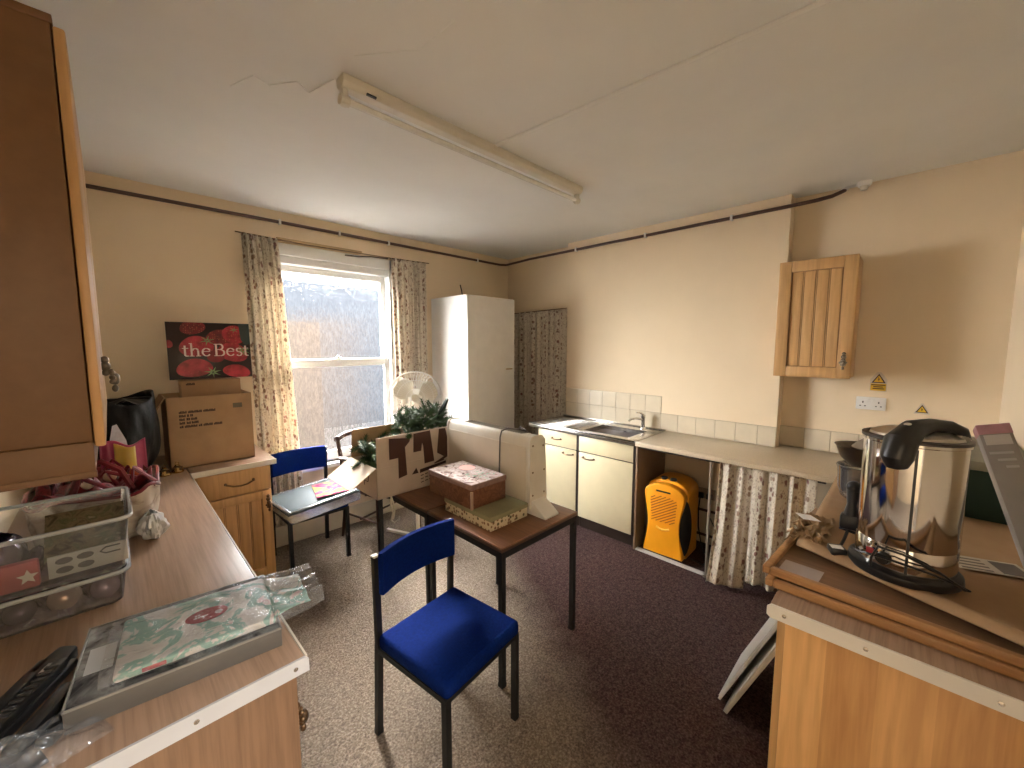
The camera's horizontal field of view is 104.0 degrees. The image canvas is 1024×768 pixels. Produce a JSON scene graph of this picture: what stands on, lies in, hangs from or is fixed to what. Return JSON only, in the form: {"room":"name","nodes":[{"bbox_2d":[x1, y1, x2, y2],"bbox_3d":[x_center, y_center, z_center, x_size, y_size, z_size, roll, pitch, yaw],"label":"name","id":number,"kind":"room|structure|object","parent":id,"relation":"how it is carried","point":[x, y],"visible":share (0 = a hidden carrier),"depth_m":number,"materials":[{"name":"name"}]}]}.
{"room":"kitchen","nodes":[
{"label":"kitchen","id":0,"kind":"room"},
{"bbox_2d":[0,488,30,532],"bbox_3d":[-0.736,0.286,0.211,5.860,2.690,0.100,6,8,45],"label":"wall","id":1,"kind":"structure","parent":0,"point":[9,498],"depth_m":1.68,"materials":[{"name":"beige paint"}]},
{"bbox_2d":[0,0,119,492],"bbox_3d":[-1.393,-0.303,1.136,0.992,0.989,0.360,6,8,45],"label":"upper cabinet","id":2,"kind":"object","parent":1,"relation":"attached to","point":[54,369],"visible":1,"depth_m":0.85,"materials":[{"name":"brown wood"}]},
{"bbox_2d":[84,170,507,526],"bbox_3d":[-1.505,-0.060,3.759,0.260,2.690,4.070,6,8,45],"label":"wall","id":3,"kind":"structure","parent":0,"point":[156,263],"depth_m":2.73,"materials":[{"name":"beige paint"}]},
{"bbox_2d":[235,231,428,477],"bbox_3d":[-1.510,-0.239,3.641,0.274,1.900,1.640,6,8,45],"label":"window","id":4,"kind":"structure","parent":3,"relation":"in","point":[339,307],"depth_m":3.59,"materials":[{"name":"glass"}]},
{"bbox_2d":[241,233,303,527],"bbox_3d":[-1.845,0.015,3.129,0.068,2.262,0.342,6,8,45],"label":"curtain","id":5,"kind":"object","parent":4,"relation":"hanging from","point":[272,375],"visible":0.78,"depth_m":3.08,"materials":[{"name":"fabric"}]},
{"bbox_2d":[391,258,427,424],"bbox_3d":[-0.994,-0.077,3.979,0.072,2.242,0.377,6,8,45],"label":"curtain","id":6,"kind":"object","parent":4,"relation":"hanging from","point":[409,294],"visible":0.55,"depth_m":3.92,"materials":[{"name":"fabric"}]},
{"bbox_2d":[276,498,403,547],"bbox_3d":[-1.438,1.207,3.751,0.020,0.170,1.660,6,8,45],"label":"baseboard","id":7,"kind":"structure","parent":3,"relation":"attached to","point":[303,530],"depth_m":3.52,"materials":[{"name":"beige paint"}]},
{"bbox_2d":[85,183,848,265],"bbox_3d":[-0.273,-1.221,2.412,3.218,0.095,3.868,6,8,45],"label":"pipe","id":8,"kind":"object","parent":3,"relation":"attached to","point":[731,218],"visible":0.98,"depth_m":3.10,"materials":[{"name":"brown metal"}]},
{"bbox_2d":[15,0,1023,259],"bbox_3d":[0.629,-1.218,1.513,5.960,0.050,4.070,6,8,45],"label":"ceiling","id":9,"kind":"structure","parent":0,"point":[837,94],"depth_m":1.70,"materials":[{"name":"paint"}]},
{"bbox_2d":[229,21,453,93],"bbox_3d":[-0.641,-1.193,1.515,1.003,0.006,0.158,2,6,18],"label":"crack","id":10,"kind":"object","parent":9,"relation":"attached to","point":[451,23],"depth_m":1.45,"materials":[{"name":"paint"}]},
{"bbox_2d":[336,72,582,203],"bbox_3d":[-0.108,-1.199,2.108,0.081,0.107,1.583,6,8,45],"label":"ceiling light","id":11,"kind":"object","parent":9,"relation":"attached to","point":[347,84],"visible":1,"depth_m":1.88,"materials":[{"name":"white plastic"}]},
{"bbox_2d":[494,0,834,146],"bbox_3d":[0.664,-1.182,1.446,1.995,0.020,0.033,5,7,41],"label":"trim","id":12,"kind":"structure","parent":9,"relation":"attached to","point":[819,3],"depth_m":1.47,"materials":[{"name":"paint"}]},
{"bbox_2d":[845,179,872,190],"bbox_3d":[2.234,-1.270,2.583,0.138,0.057,0.076,6,8,45],"label":"junction box","id":13,"kind":"object","parent":9,"relation":"attached to","point":[863,185],"visible":1,"depth_m":2.54,"materials":[{"name":"white plastic"}]},
{"bbox_2d":[275,507,775,767],"bbox_3d":[0.629,1.510,1.779,5.960,0.050,4.070,6,8,45],"label":"floor","id":14,"kind":"structure","parent":0,"point":[645,664],"depth_m":2.06,"materials":[{"name":"carpet"}]},
{"bbox_2d":[129,677,308,767],"bbox_3d":[-1.412,1.080,1.496,1.946,0.860,0.639,6,8,45],"label":"base cabinet","id":15,"kind":"object","parent":14,"relation":"on","point":[264,732],"visible":0.23,"depth_m":0.91,"materials":[{"name":"brown laminate"}]},
{"bbox_2d":[0,455,309,767],"bbox_3d":[-1.634,0.610,1.659,2.597,0.039,0.632,6,8,45],"label":"countertop","id":16,"kind":"structure","parent":15,"relation":"on","point":[197,554],"depth_m":1.01,"materials":[{"name":"laminate"}]},
{"bbox_2d":[0,645,77,757],"bbox_3d":[-0.974,0.648,0.845,0.160,0.042,0.288,-2,6,-19],"label":"telephone","id":17,"kind":"object","parent":16,"relation":"on","point":[33,688],"visible":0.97,"depth_m":0.81,"materials":[{"name":"black plastic"}]},
{"bbox_2d":[0,713,86,767],"bbox_3d":[-0.888,0.657,0.702,0.130,0.052,0.240,3,6,27],"label":"plastic bag","id":18,"kind":"object","parent":16,"relation":"on","point":[31,757],"visible":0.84,"depth_m":0.72,"materials":[{"name":"plastic"}]},
{"bbox_2d":[0,534,130,639],"bbox_3d":[-1.355,0.588,1.175,0.340,0.098,0.342,6,8,45],"label":"storage box","id":19,"kind":"object","parent":16,"relation":"on","point":[122,571],"visible":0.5,"depth_m":1.10,"materials":[{"name":"clear plastic"}]},
{"bbox_2d":[0,597,38,625],"bbox_3d":[-1.314,0.606,1.068,0.068,0.074,0.068,6,8,45],"label":"bauble","id":20,"kind":"object","parent":19,"relation":"in","point":[20,613],"visible":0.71,"depth_m":1.05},
{"bbox_2d":[0,574,121,636],"bbox_3d":[-1.356,0.609,1.176,0.288,0.052,0.295,6,8,45],"label":"plastic tray","id":21,"kind":"object","parent":19,"relation":"in","point":[43,614],"visible":0.18,"depth_m":1.11,"materials":[{"name":"plastic"}]},
{"bbox_2d":[45,583,82,609],"bbox_3d":[-1.261,0.598,1.128,0.072,0.078,0.072,6,8,45],"label":"bauble","id":22,"kind":"object","parent":19,"relation":"in","point":[65,599],"visible":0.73,"depth_m":1.11,"materials":[{"name":"plastic"}]},
{"bbox_2d":[0,486,132,601],"bbox_3d":[-1.351,0.458,1.166,0.360,0.158,0.360,6,8,45],"label":"storage box","id":23,"kind":"object","parent":19,"relation":"on","point":[125,491],"visible":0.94,"depth_m":1.13,"materials":[{"name":"clear plastic"}]},
{"bbox_2d":[0,532,29,565],"bbox_3d":[-1.415,0.476,1.101,0.221,0.113,0.112,6,8,45],"label":"wrapped bundle","id":24,"kind":"object","parent":23,"relation":"in","point":[19,552],"visible":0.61,"depth_m":1.09,"materials":[{"name":"plastic"}]},
{"bbox_2d":[0,558,41,595],"bbox_3d":[-1.308,0.504,1.024,0.026,0.073,0.130,6,8,45],"label":"packet","id":25,"kind":"object","parent":23,"relation":"in","point":[18,576],"visible":1,"depth_m":1.04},
{"bbox_2d":[28,545,121,582],"bbox_3d":[-1.367,0.506,1.181,0.265,0.051,0.302,6,8,45],"label":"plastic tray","id":26,"kind":"object","parent":23,"relation":"in","point":[36,552],"visible":0.09,"depth_m":1.16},
{"bbox_2d":[44,501,125,564],"bbox_3d":[-1.305,0.449,1.228,0.132,0.105,0.170,6,8,45],"label":"picture card","id":27,"kind":"object","parent":23,"relation":"in","point":[56,545],"visible":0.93,"depth_m":1.23,"materials":[{"name":"paper"}]},
{"bbox_2d":[47,539,128,579],"bbox_3d":[-1.188,0.491,1.126,0.010,0.060,0.155,6,8,45],"label":"plastic tray","id":28,"kind":"object","parent":23,"relation":"in","point":[88,558],"visible":1,"depth_m":1.12,"materials":[{"name":"plastic"}]},
{"bbox_2d":[88,573,120,597],"bbox_3d":[-1.202,0.595,1.181,0.068,0.074,0.068,6,8,45],"label":"bauble","id":29,"kind":"object","parent":19,"relation":"in","point":[107,587],"visible":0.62,"depth_m":1.16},
{"bbox_2d":[20,459,160,546],"bbox_3d":[-1.680,0.433,1.621,0.470,0.318,0.391,6,8,45],"label":"shopping bag","id":30,"kind":"object","parent":16,"relation":"on","point":[144,499],"visible":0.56,"depth_m":1.51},
{"bbox_2d":[27,458,157,509],"bbox_3d":[-1.680,0.395,1.625,0.372,0.152,0.342,6,8,45],"label":"pile","id":31,"kind":"object","parent":30,"relation":"in","point":[50,491],"visible":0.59,"depth_m":1.55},
{"bbox_2d":[110,424,126,444],"bbox_3d":[-1.778,0.244,1.800,0.015,0.124,0.070,4,7,35],"label":"tag","id":32,"kind":"object","parent":30,"relation":"in","point":[116,434],"visible":0.65,"depth_m":1.80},
{"bbox_2d":[99,438,147,473],"bbox_3d":[-1.694,0.324,1.749,0.073,0.160,0.147,6,8,45],"label":"snack packet","id":33,"kind":"object","parent":30,"relation":"in","point":[135,454],"visible":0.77,"depth_m":1.74,"materials":[{"name":"plastic"}]},
{"bbox_2d":[97,389,160,466],"bbox_3d":[-2.169,0.288,2.243,0.499,0.486,0.294,6,8,45],"label":"bag","id":34,"kind":"object","parent":16,"relation":"on","point":[135,415],"visible":0.54,"depth_m":2.16,"materials":[{"name":"plastic"}]},
{"bbox_2d":[136,509,169,539],"bbox_3d":[-1.406,0.548,1.566,0.190,0.102,0.100,6,8,45],"label":"paper bag","id":35,"kind":"object","parent":16,"relation":"on","point":[152,526],"visible":1,"depth_m":1.53,"materials":[{"name":"paper"}]},
{"bbox_2d":[159,465,171,476],"bbox_3d":[-2.001,0.496,2.301,0.064,0.062,0.064,6,8,45],"label":"bell ornament","id":36,"kind":"object","parent":16,"relation":"on","point":[163,472],"visible":0.98,"depth_m":2.29,"materials":[{"name":"gold metal"}]},
{"bbox_2d":[60,574,281,734],"bbox_3d":[-0.811,0.630,0.997,0.372,0.050,0.298,-5,7,-39],"label":"display box","id":37,"kind":"object","parent":16,"relation":"on","point":[92,697],"visible":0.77,"depth_m":0.88,"materials":[{"name":"grey cardboard"}]},
{"bbox_2d":[109,563,320,682],"bbox_3d":[-0.740,0.586,1.033,0.435,0.038,0.246,-5,7,-39],"label":"pack","id":38,"kind":"object","parent":37,"relation":"on","point":[165,635],"visible":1,"depth_m":0.99},
{"bbox_2d":[195,609,222,619],"bbox_3d":[-0.769,0.583,1.014,0.057,0.001,0.017,-4,7,-33],"label":"print","id":39,"kind":"object","parent":38,"relation":"on","point":[206,614],"depth_m":1.01},
{"bbox_2d":[171,462,183,473],"bbox_3d":[-1.980,0.490,2.364,0.064,0.062,0.064,6,8,45],"label":"bell ornament","id":40,"kind":"object","parent":16,"relation":"on","point":[177,468],"visible":0.99,"depth_m":2.35,"materials":[{"name":"gold metal"}]},
{"bbox_2d":[195,465,275,578],"bbox_3d":[-1.959,0.959,2.732,0.634,0.860,0.450,6,8,45],"label":"base cabinet","id":41,"kind":"object","parent":14,"relation":"on","point":[241,499],"visible":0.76,"depth_m":2.59,"materials":[{"name":"brown wood"}]},
{"bbox_2d":[186,444,276,478],"bbox_3d":[-1.948,0.505,2.726,0.640,0.034,0.445,6,8,45],"label":"countertop","id":42,"kind":"structure","parent":41,"relation":"on","point":[261,458],"depth_m":2.52,"materials":[{"name":"brown wood"}]},
{"bbox_2d":[155,389,254,469],"bbox_3d":[-2.032,0.277,2.633,0.341,0.438,0.489,6,8,45],"label":"cardboard box","id":43,"kind":"object","parent":42,"relation":"on","point":[210,429],"visible":0.98,"depth_m":2.52,"materials":[{"name":"cardboard"}]},
{"bbox_2d":[179,408,221,427],"bbox_3d":[-1.931,0.210,2.486,0.001,0.103,0.210,6,8,45],"label":"print","id":44,"kind":"object","parent":43,"relation":"attached to","point":[188,417],"depth_m":2.48},
{"bbox_2d":[178,377,240,397],"bbox_3d":[-2.043,0.221,2.730,0.141,0.510,0.320,6,8,45],"label":"cardboard box","id":45,"kind":"object","parent":43,"relation":"in","point":[212,386],"visible":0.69,"depth_m":2.65,"materials":[{"name":"cardboard"}]},
{"bbox_2d":[165,322,251,379],"bbox_3d":[-2.046,-0.227,2.720,0.455,0.375,0.038,-5,8,-44],"label":"poster","id":46,"kind":"object","parent":45,"relation":"on","point":[195,350],"visible":1,"depth_m":2.70,"materials":[{"name":"red paper"}]},
{"bbox_2d":[201,327,248,375],"bbox_3d":[-1.981,-0.223,2.774,0.289,0.352,0.006,-5,4,-44],"label":"print","id":47,"kind":"object","parent":46,"relation":"attached to","point":[234,329],"depth_m":2.73},
{"bbox_2d":[270,445,350,574],"bbox_3d":[-1.575,0.944,3.109,0.456,0.818,0.444,5,8,44],"label":"chair","id":48,"kind":"object","parent":14,"relation":"on","point":[289,461],"visible":0.6,"depth_m":3.14,"materials":[{"name":"blue fabric"}]},
{"bbox_2d":[272,478,360,523],"bbox_3d":[-1.422,0.832,2.911,0.440,0.138,0.539,5,7,41],"label":"tub","id":49,"kind":"object","parent":48,"relation":"on","point":[300,504],"visible":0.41,"depth_m":2.82,"materials":[{"name":"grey plastic"}]},
{"bbox_2d":[311,481,347,497],"bbox_3d":[-1.337,0.766,2.970,0.240,0.020,0.300,-4,7,-33],"label":"leaflet","id":50,"kind":"object","parent":49,"relation":"on","point":[323,489],"visible":0.71,"depth_m":2.93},
{"bbox_2d":[333,427,420,550],"bbox_3d":[-1.189,0.865,3.517,0.558,0.901,0.582,3,6,27],"label":"armchair","id":51,"kind":"object","parent":14,"relation":"on","point":[342,435],"visible":0.19,"depth_m":3.38,"materials":[{"name":"brown wood"}]},
{"bbox_2d":[386,371,441,534],"bbox_3d":[-0.800,0.601,3.346,0.502,1.438,0.502,-2,6,-20],"label":"pedestal fan","id":52,"kind":"object","parent":14,"relation":"on","point":[404,389],"visible":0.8,"depth_m":3.18,"materials":[{"name":"white plastic"}]},
{"bbox_2d":[377,485,497,604],"bbox_3d":[-0.498,1.033,2.750,0.619,0.710,0.597,6,8,45],"label":"table","id":53,"kind":"object","parent":14,"relation":"on","point":[419,501],"visible":0.17,"depth_m":2.47,"materials":[{"name":"brown wood"}]},
{"bbox_2d":[327,424,447,500],"bbox_3d":[-0.793,0.491,2.687,0.370,0.379,0.747,6,8,45],"label":"cardboard box","id":54,"kind":"object","parent":53,"relation":"on","point":[404,464],"visible":0.68,"depth_m":2.55,"materials":[{"name":"cardboard"}]},
{"bbox_2d":[390,497,399,522],"bbox_3d":[-0.743,0.795,2.541,0.062,0.186,0.015,-4,7,-33],"label":"cord","id":55,"kind":"object","parent":54,"relation":"hanging from","point":[391,498],"visible":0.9,"depth_m":2.53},
{"bbox_2d":[349,397,452,469],"bbox_3d":[-0.726,0.390,2.734,0.435,0.557,0.756,5,7,41],"label":"artificial tree","id":56,"kind":"object","parent":54,"relation":"in","point":[413,421],"visible":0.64,"depth_m":2.71,"materials":[{"name":"green plastic"}]},
{"bbox_2d":[413,460,445,481],"bbox_3d":[-0.552,0.591,2.679,0.001,0.110,0.267,6,8,45],"label":"print","id":57,"kind":"object","parent":54,"relation":"attached to","point":[421,470],"depth_m":2.65},
{"bbox_2d":[371,518,518,767],"bbox_3d":[-0.276,1.081,1.704,0.456,0.818,0.444,4,7,37],"label":"chair","id":58,"kind":"object","parent":14,"relation":"on","point":[446,644],"visible":1,"depth_m":1.65,"materials":[{"name":"blue fabric"}]},
{"bbox_2d":[431,294,513,427],"bbox_3d":[-0.403,0.174,4.269,0.609,2.125,0.637,6,8,45],"label":"wardrobe","id":59,"kind":"object","parent":14,"relation":"on","point":[473,335],"visible":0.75,"depth_m":4.00,"materials":[{"name":"white paint"}]},
{"bbox_2d":[427,502,577,688],"bbox_3d":[-0.055,1.076,2.312,0.617,0.710,0.597,6,8,45],"label":"table","id":60,"kind":"object","parent":14,"relation":"on","point":[503,542],"visible":0.7,"depth_m":2.06,"materials":[{"name":"brown wood"}]},
{"bbox_2d":[444,494,527,531],"bbox_3d":[-0.148,0.687,2.243,0.393,0.076,0.280,6,8,45],"label":"gift box","id":61,"kind":"object","parent":60,"relation":"on","point":[495,515],"visible":0.7,"depth_m":2.12,"materials":[{"name":"cardboard"}]},
{"bbox_2d":[429,461,505,510],"bbox_3d":[-0.262,0.573,2.313,0.399,0.135,0.256,6,8,45],"label":"gift box","id":62,"kind":"object","parent":61,"relation":"on","point":[471,486],"visible":1,"depth_m":2.22,"materials":[{"name":"cardboard"}]},
{"bbox_2d":[431,461,504,484],"bbox_3d":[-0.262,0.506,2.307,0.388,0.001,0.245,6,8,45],"label":"lid","id":63,"kind":"object","parent":62,"relation":"on","point":[461,472],"depth_m":2.28,"materials":[{"name":"cardboard"}]},
{"bbox_2d":[447,418,558,519],"bbox_3d":[-0.100,0.471,2.474,0.890,0.460,0.163,6,8,45],"label":"heater","id":64,"kind":"object","parent":60,"relation":"on","point":[519,454],"visible":0.83,"depth_m":2.30,"materials":[{"name":"white metal"}]},
{"bbox_2d":[465,420,528,433],"bbox_3d":[-0.106,0.262,2.459,0.507,0.006,0.065,6,8,45],"label":"vent","id":65,"kind":"object","parent":64,"relation":"attached to","point":[474,423],"depth_m":2.42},
{"bbox_2d":[538,428,579,525],"bbox_3d":[0.586,0.843,3.930,0.470,0.860,0.554,6,8,45],"label":"base cabinet","id":66,"kind":"object","parent":14,"relation":"on","point":[561,449],"visible":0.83,"depth_m":3.70,"materials":[{"name":"beige laminate"}]},
{"bbox_2d":[577,429,637,545],"bbox_3d":[0.950,0.878,3.570,0.545,0.860,0.554,6,8,45],"label":"base cabinet","id":67,"kind":"object","parent":14,"relation":"on","point":[606,470],"visible":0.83,"depth_m":3.39,"materials":[{"name":"beige laminate"}]},
{"bbox_2d":[635,431,859,483],"bbox_3d":[1.851,0.519,2.715,1.836,0.060,0.688,6,8,45],"label":"countertop","id":68,"kind":"structure","parent":67,"relation":"on","point":[816,465],"depth_m":2.78,"materials":[{"name":"beige laminate"}]},
{"bbox_2d":[529,412,665,446],"bbox_3d":[0.758,0.389,3.708,1.122,0.315,0.559,6,8,45],"label":"sink","id":69,"kind":"object","parent":68,"relation":"in","point":[569,424],"visible":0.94,"depth_m":3.65,"materials":[{"name":"silver metal"}]},
{"bbox_2d":[587,425,645,433],"bbox_3d":[0.908,0.487,3.533,0.443,0.152,0.348,6,8,45],"label":"basin","id":70,"kind":"object","parent":69,"relation":"in","point":[597,427],"depth_m":3.66,"materials":[{"name":"silver metal"}]},
{"bbox_2d":[628,412,645,429],"bbox_3d":[1.118,0.325,3.562,0.102,0.161,0.163,6,8,45],"label":"tap","id":71,"kind":"object","parent":69,"relation":"on","point":[643,416],"depth_m":3.57,"materials":[{"name":"metal"}]},
{"bbox_2d":[706,461,820,591],"bbox_3d":[1.573,0.958,2.544,0.590,0.831,0.114,6,8,45],"label":"curtain","id":72,"kind":"object","parent":68,"relation":"hanging from","point":[755,508],"visible":0.77,"depth_m":2.60,"materials":[{"name":"fabric"}]},
{"bbox_2d":[633,446,664,548],"bbox_3d":[1.167,0.896,3.385,0.019,0.860,0.510,6,8,45],"label":"panel","id":73,"kind":"object","parent":14,"relation":"on","point":[649,465],"visible":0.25,"depth_m":3.27,"materials":[{"name":"wood"}]},
{"bbox_2d":[635,547,703,574],"bbox_3d":[1.205,1.353,3.062,0.545,0.012,0.035,6,8,45],"label":"trim","id":74,"kind":"structure","parent":14,"relation":"on","point":[676,563],"depth_m":3.05,"materials":[{"name":"white plastic"}]},
{"bbox_2d":[643,472,698,561],"bbox_3d":[1.262,1.028,3.189,0.373,0.610,0.321,5,8,43],"label":"dehumidifier","id":75,"kind":"object","parent":14,"relation":"on","point":[671,500],"visible":1,"depth_m":3.08,"materials":[{"name":"orange plastic"}]},
{"bbox_2d":[644,498,647,536],"bbox_3d":[1.085,1.075,3.226,0.012,0.428,0.100,0,6,5],"label":"vent","id":76,"kind":"object","parent":75,"relation":"attached to","point":[646,499],"depth_m":3.21,"materials":[{"name":"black plastic"}]},
{"bbox_2d":[650,495,676,524],"bbox_3d":[1.162,0.965,3.074,0.205,0.212,0.006,5,8,43],"label":"grille","id":77,"kind":"object","parent":75,"relation":"attached to","point":[663,508],"depth_m":3.07,"materials":[{"name":"plastic"}]},
{"bbox_2d":[679,502,691,555],"bbox_3d":[1.308,1.095,3.020,0.100,0.428,0.012,-1,6,-9],"label":"vent","id":78,"kind":"object","parent":75,"relation":"attached to","point":[685,521],"depth_m":3.01,"materials":[{"name":"black plastic"}]},
{"bbox_2d":[690,497,708,565],"bbox_3d":[1.505,1.148,3.145,0.137,0.398,0.370,4,7,33],"label":"lead","id":79,"kind":"object","parent":14,"relation":"on","point":[699,497],"visible":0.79,"depth_m":3.29,"materials":[{"name":"black plastic"}]},
{"bbox_2d":[702,462,712,577],"bbox_3d":[1.388,0.961,2.823,0.047,0.840,0.048,6,8,45],"label":"support leg","id":80,"kind":"object","parent":14,"relation":"on","point":[711,463],"visible":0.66,"depth_m":2.81,"materials":[{"name":"wood"}]},
{"bbox_2d":[718,618,776,699],"bbox_3d":[1.179,1.196,1.886,0.249,0.554,0.360,6,8,45],"label":"panel","id":81,"kind":"object","parent":14,"relation":"on","point":[768,629],"visible":0.64,"depth_m":1.83,"materials":[{"name":"white plastic"}]},
{"bbox_2d":[723,630,776,713],"bbox_3d":[1.170,1.202,1.818,0.254,0.556,0.360,6,8,45],"label":"panel","id":82,"kind":"object","parent":14,"relation":"on","point":[766,654],"visible":0.42,"depth_m":1.77,"materials":[{"name":"white plastic"}]},
{"bbox_2d":[767,620,1023,767],"bbox_3d":[1.524,1.077,1.537,0.600,0.858,1.510,6,8,45],"label":"base cabinet","id":83,"kind":"object","parent":14,"relation":"on","point":[834,706],"visible":0.3,"depth_m":1.04,"materials":[{"name":"brown wood"}]},
{"bbox_2d":[767,589,1023,721],"bbox_3d":[1.507,0.628,1.491,0.626,0.041,1.537,6,8,45],"label":"countertop","id":84,"kind":"structure","parent":83,"relation":"on","point":[994,690],"depth_m":0.98,"materials":[{"name":"laminate"}]},
{"bbox_2d":[762,508,1023,681],"bbox_3d":[1.255,0.604,1.261,0.703,0.050,0.637,-5,7,-41],"label":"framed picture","id":85,"kind":"object","parent":84,"relation":"on","point":[790,562],"depth_m":1.09,"materials":[{"name":"brown wood"}]},
{"bbox_2d":[796,477,1023,646],"bbox_3d":[1.528,0.540,1.504,0.603,0.027,1.437,6,8,45],"label":"cardboard","id":86,"kind":"object","parent":85,"relation":"on","point":[990,564],"visible":0.27,"depth_m":1.21,"materials":[{"name":"brown cardboard"}]},
{"bbox_2d":[784,512,834,543],"bbox_3d":[1.117,0.536,1.494,0.125,0.040,0.314,6,8,45],"label":"wrapping paper","id":87,"kind":"object","parent":86,"relation":"on","point":[805,529],"visible":0.94,"depth_m":1.47,"materials":[{"name":"brown paper"}]},
{"bbox_2d":[796,513,820,521],"bbox_3d":[1.113,0.502,1.509,0.039,0.010,0.097,1,6,6],"label":"paper scrap","id":88,"kind":"object","parent":87,"relation":"on","point":[804,516],"visible":1,"depth_m":1.51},
{"bbox_2d":[836,460,860,498],"bbox_3d":[1.519,0.435,1.755,0.164,0.158,0.164,6,8,45],"label":"glass bowl","id":89,"kind":"object","parent":86,"relation":"on","point":[844,474],"visible":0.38,"depth_m":1.75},
{"bbox_2d":[834,441,862,467],"bbox_3d":[1.523,0.313,1.740,0.196,0.088,0.196,6,8,45],"label":"metal bowl","id":90,"kind":"object","parent":89,"relation":"on","point":[851,455],"visible":0.47,"depth_m":1.73,"materials":[{"name":"metal"}]},
{"bbox_2d":[847,418,975,593],"bbox_3d":[1.185,0.328,1.193,0.256,0.472,0.256,1,6,15],"label":"urn","id":91,"kind":"object","parent":86,"relation":"on","point":[914,478],"visible":0.98,"depth_m":1.11,"materials":[{"name":"silver metal"}]},
{"bbox_2d":[827,481,859,555],"bbox_3d":[1.121,0.441,1.337,0.196,0.223,0.070,-4,7,-39],"label":"lead","id":92,"kind":"object","parent":91,"relation":"attached to","point":[848,517],"visible":0.81,"depth_m":1.34,"materials":[{"name":"black plastic"}]},
{"bbox_2d":[850,545,970,591],"bbox_3d":[1.122,0.514,1.133,0.254,0.094,0.089,5,7,41],"label":"lead","id":93,"kind":"object","parent":91,"relation":"attached to","point":[947,579],"visible":1,"depth_m":1.10,"materials":[{"name":"black plastic"}]},
{"bbox_2d":[958,436,971,441],"bbox_3d":[1.252,0.146,1.115,0.043,0.024,0.044,6,8,45],"label":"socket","id":94,"kind":"object","parent":91,"relation":"attached to","point":[966,438],"depth_m":1.10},
{"bbox_2d":[959,557,1023,576],"bbox_3d":[1.475,0.563,1.238,0.150,0.001,0.080,3,6,25],"label":"print","id":95,"kind":"object","parent":86,"relation":"on","point":[982,566],"depth_m":1.23},
{"bbox_2d":[965,436,1023,524],"bbox_3d":[2.079,0.399,1.745,0.196,0.232,0.640,6,8,45],"label":"crate","id":96,"kind":"object","parent":86,"relation":"on","point":[982,502],"visible":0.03,"depth_m":1.56,"materials":[{"name":"plastic"}]},
{"bbox_2d":[973,423,1023,567],"bbox_3d":[1.554,0.348,1.231,0.094,0.438,0.293,1,6,11],"label":"product box","id":97,"kind":"object","parent":86,"relation":"on","point":[1001,453],"visible":1,"depth_m":1.24,"materials":[{"name":"cardboard"}]},
{"bbox_2d":[989,451,1019,467],"bbox_3d":[1.543,0.237,1.253,0.050,0.051,0.002,-14,-29,38],"label":"print","id":98,"kind":"object","parent":97,"relation":"attached to","point":[1003,452],"depth_m":1.25},
{"bbox_2d":[508,150,1023,508],"bbox_3d":[1.426,-0.049,3.644,4.060,2.690,0.100,6,8,45],"label":"wall","id":99,"kind":"structure","parent":0,"point":[938,248],"depth_m":2.46,"materials":[{"name":"beige paint"}]},
{"bbox_2d":[566,387,661,428],"bbox_3d":[0.946,0.222,3.905,1.050,0.300,0.006,6,8,45],"label":"tile backsplash","id":100,"kind":"structure","parent":99,"relation":"attached to","point":[620,407],"depth_m":3.86,"materials":[{"name":"beige tile"}]},
{"bbox_2d":[566,194,794,544],"bbox_3d":[1.299,-0.046,3.615,1.920,2.690,0.120,6,8,45],"label":"chimney breast","id":101,"kind":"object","parent":99,"relation":"attached to","point":[687,318],"visible":0.64,"depth_m":3.32,"materials":[{"name":"beige paint"}]},
{"bbox_2d":[514,308,566,434],"bbox_3d":[0.277,0.146,4.663,0.078,1.984,0.965,-5,8,-44],"label":"curtain","id":102,"kind":"object","parent":101,"relation":"hanging from","point":[540,337],"visible":0.59,"depth_m":4.58,"materials":[{"name":"fabric"}]},
{"bbox_2d":[698,486,715,500],"bbox_3d":[1.594,0.906,3.298,0.146,0.086,0.041,6,8,45],"label":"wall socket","id":103,"kind":"object","parent":101,"relation":"attached to","point":[703,492],"visible":0.67,"depth_m":3.30,"materials":[{"name":"black plastic"}]},
{"bbox_2d":[661,413,776,446],"bbox_3d":[1.627,0.362,3.238,0.870,0.150,0.006,6,8,45],"label":"tile backsplash","id":104,"kind":"structure","parent":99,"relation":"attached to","point":[725,430],"depth_m":3.19,"materials":[{"name":"beige tile"}]},
{"bbox_2d":[773,253,862,378],"bbox_3d":[2.047,-0.433,2.687,0.410,0.764,0.321,6,8,45],"label":"upper cabinet","id":105,"kind":"object","parent":99,"relation":"attached to","point":[818,306],"visible":1,"depth_m":2.59,"materials":[{"name":"brown wood"}]},
{"bbox_2d":[779,425,863,452],"bbox_3d":[2.385,0.419,2.656,1.030,0.150,0.006,6,8,45],"label":"tile backsplash","id":106,"kind":"structure","parent":99,"relation":"attached to","point":[814,439],"depth_m":2.87,"materials":[{"name":"beige tile"}]},
{"bbox_2d":[856,396,885,410],"bbox_3d":[2.366,0.129,2.639,0.148,0.084,0.016,6,8,45],"label":"wall socket","id":107,"kind":"object","parent":99,"relation":"attached to","point":[869,403],"visible":1,"depth_m":2.63,"materials":[{"name":"white plastic"}]},
{"bbox_2d":[869,372,886,391],"bbox_3d":[2.392,-0.015,2.609,0.082,0.125,0.003,6,8,45],"label":"warning sticker","id":108,"kind":"object","parent":99,"relation":"attached to","point":[878,382],"visible":1,"depth_m":2.61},
{"bbox_2d":[914,403,929,414],"bbox_3d":[2.540,0.154,2.477,0.072,0.066,0.003,6,8,45],"label":"warning sticker","id":109,"kind":"object","parent":99,"relation":"attached to","point":[921,409],"visible":1,"depth_m":2.48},
{"bbox_2d":[999,217,1023,449],"bbox_3d":[1.430,0.223,0.853,0.100,2.690,3.870,6,8,45],"label":"wall","id":110,"kind":"structure","parent":0,"point":[1012,403],"depth_m":2.05,"materials":[{"name":"beige paint"}]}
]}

